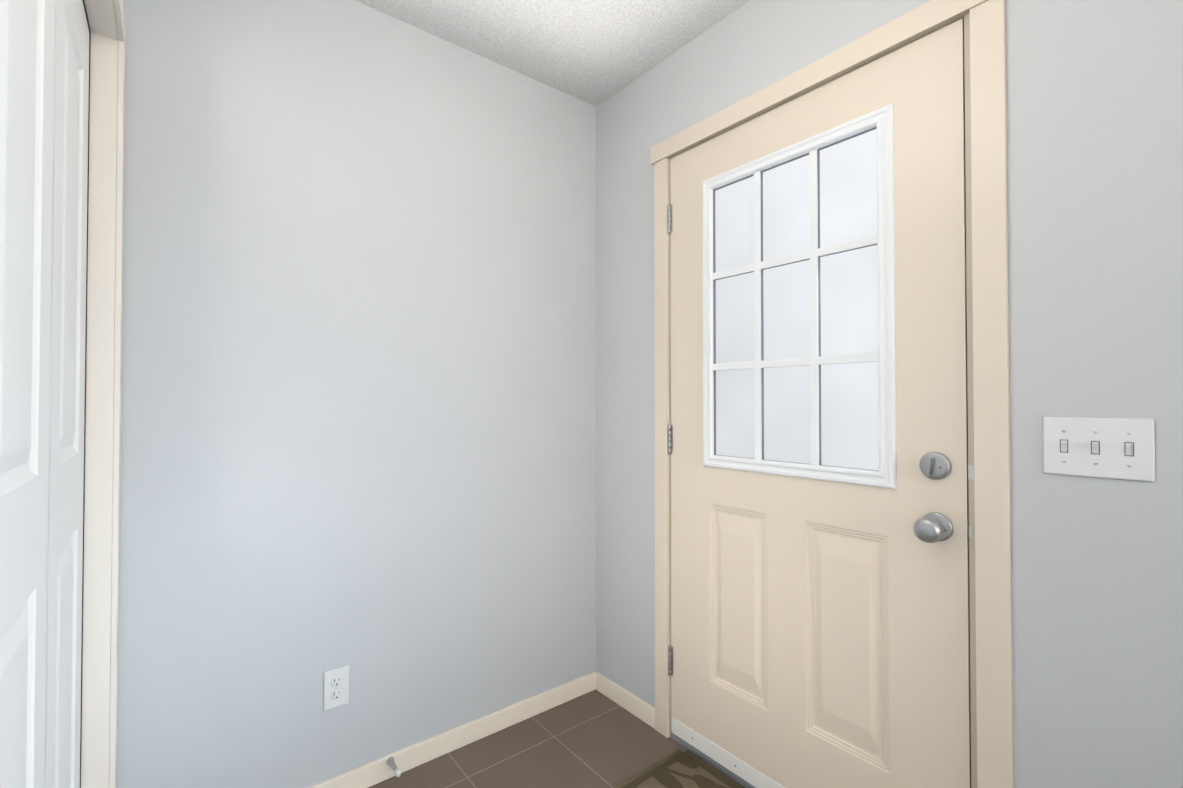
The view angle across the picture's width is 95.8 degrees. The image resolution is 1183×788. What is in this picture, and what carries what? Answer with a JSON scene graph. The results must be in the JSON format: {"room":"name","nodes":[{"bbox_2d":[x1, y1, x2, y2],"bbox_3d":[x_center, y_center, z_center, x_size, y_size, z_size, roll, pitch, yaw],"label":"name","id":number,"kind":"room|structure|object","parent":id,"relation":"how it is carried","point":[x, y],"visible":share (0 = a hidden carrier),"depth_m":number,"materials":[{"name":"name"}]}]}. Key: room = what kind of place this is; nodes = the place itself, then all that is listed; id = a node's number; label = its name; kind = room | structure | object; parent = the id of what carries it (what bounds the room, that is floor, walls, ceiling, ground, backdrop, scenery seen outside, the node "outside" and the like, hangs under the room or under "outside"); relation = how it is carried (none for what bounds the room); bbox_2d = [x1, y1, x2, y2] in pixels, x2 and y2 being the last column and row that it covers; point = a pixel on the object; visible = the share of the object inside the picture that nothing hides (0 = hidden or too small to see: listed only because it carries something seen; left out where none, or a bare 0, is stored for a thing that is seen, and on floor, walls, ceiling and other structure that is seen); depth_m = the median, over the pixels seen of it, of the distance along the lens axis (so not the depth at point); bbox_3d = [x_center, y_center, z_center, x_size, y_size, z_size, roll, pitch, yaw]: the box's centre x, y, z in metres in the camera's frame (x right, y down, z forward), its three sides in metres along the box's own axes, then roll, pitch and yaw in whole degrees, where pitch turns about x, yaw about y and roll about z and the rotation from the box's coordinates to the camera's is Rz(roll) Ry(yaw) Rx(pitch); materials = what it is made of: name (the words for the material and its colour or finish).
{"room":"entryway","nodes":[
{"label":"entryway","id":0,"kind":"room"},
{"bbox_2d":[117,0,595,787],"bbox_3d":[-0.912,0.000,1.572,2.522,2.440,0.120,1,-1,-38],"label":"wall","id":1,"kind":"structure","parent":0,"point":[359,354],"depth_m":1.62,"materials":[{"name":"paint"}]},
{"bbox_2d":[324,665,348,710],"bbox_3d":[-0.762,0.879,1.598,0.070,0.115,0.007,1,-1,-38],"label":"duplex electrical outlet","id":2,"kind":"object","parent":1,"relation":"attached to","point":[336,687],"visible":1,"depth_m":1.59,"materials":[{"name":"white plastic"}]},
{"bbox_2d":[306,671,596,787],"bbox_3d":[-0.565,1.177,1.746,1.502,0.069,0.014,1,-1,-38],"label":"baseboard","id":3,"kind":"structure","parent":1,"relation":"attached to","point":[373,772],"depth_m":1.83,"materials":[{"name":"beige paint"}]},
{"bbox_2d":[387,756,400,776],"bbox_3d":[-0.609,1.153,1.652,0.023,0.023,0.080,1,-1,-38],"label":"door stop","id":4,"kind":"object","parent":3,"relation":"attached to","point":[391,763],"visible":1,"depth_m":1.65,"materials":[{"name":"grey metal"}]},
{"bbox_2d":[355,0,749,105],"bbox_3d":[0.990,-1.303,-0.806,2.522,0.100,6.240,1,-1,-38],"label":"ceiling","id":5,"kind":"structure","parent":0,"point":[594,52],"depth_m":1.79,"materials":[{"name":"white paint"}]},
{"bbox_2d":[368,689,744,787],"bbox_3d":[1.578,1.237,-0.375,4.022,0.111,6.240,1,-1,-38],"label":"floor","id":6,"kind":"structure","parent":0,"point":[595,738],"depth_m":1.80,"materials":[{"name":"tile"}]},
{"bbox_2d":[614,749,743,787],"bbox_3d":[0.365,1.200,1.280,0.600,0.010,0.920,1,-1,-38],"label":"mat","id":7,"kind":"object","parent":6,"relation":"on","point":[678,768],"visible":1,"depth_m":1.68,"materials":[{"name":"fabric"}]},
{"bbox_2d":[596,0,1182,787],"bbox_3d":[1.931,-0.023,-0.077,0.120,2.440,6.000,1,-1,-38],"label":"wall","id":8,"kind":"structure","parent":0,"point":[1094,108],"depth_m":1.07,"materials":[{"name":"paint"}]},
{"bbox_2d":[596,672,654,728],"bbox_3d":[1.883,1.151,-0.139,0.012,0.069,5.988,1,-1,-38],"label":"baseboard","id":9,"kind":"structure","parent":8,"relation":"attached to","point":[639,708],"depth_m":2.05,"materials":[{"name":"beige paint"}]},
{"bbox_2d":[667,18,970,787],"bbox_3d":[0.547,0.172,1.542,0.118,2.038,0.907,1,-1,-38],"label":"entry door","id":10,"kind":"structure","parent":8,"relation":"in","point":[820,585],"depth_m":1.45,"materials":[{"name":"beige paint"}]},
{"bbox_2d":[650,0,1013,787],"bbox_3d":[0.612,0.153,1.583,0.158,2.134,1.076,1,-1,-38],"label":"door frame","id":11,"kind":"structure","parent":8,"relation":"attached to","point":[988,424],"depth_m":1.17,"materials":[{"name":"beige paint"}]},
{"bbox_2d":[1043,417,1155,481],"bbox_3d":[0.968,0.103,1.026,0.015,0.115,0.158,1,-1,-38],"label":"switch plate","id":12,"kind":"object","parent":8,"relation":"attached to","point":[1117,448],"visible":1,"depth_m":1.02,"materials":[{"name":"white plastic"}]},
{"bbox_3d":[0.661,-0.037,-1.086,0.120,2.440,6.000,1,-1,-38],"label":"wall","id":13,"kind":"structure","parent":0,"visible":0},
{"bbox_2d":[0,0,88,787],"bbox_3d":[-0.582,0.175,0.494,0.067,2.014,1.811,1,-1,-38],"label":"closet door","id":14,"kind":"structure","parent":13,"relation":"in","point":[44,74],"depth_m":0.80,"materials":[{"name":"white wood"}]},
{"bbox_2d":[80,0,125,787],"bbox_3d":[-0.585,0.148,0.490,0.131,2.113,1.966,1,-1,-38],"label":"trim","id":15,"kind":"structure","parent":13,"relation":"attached to","point":[102,426],"depth_m":1.23,"materials":[{"name":"beige paint"}]}
]}

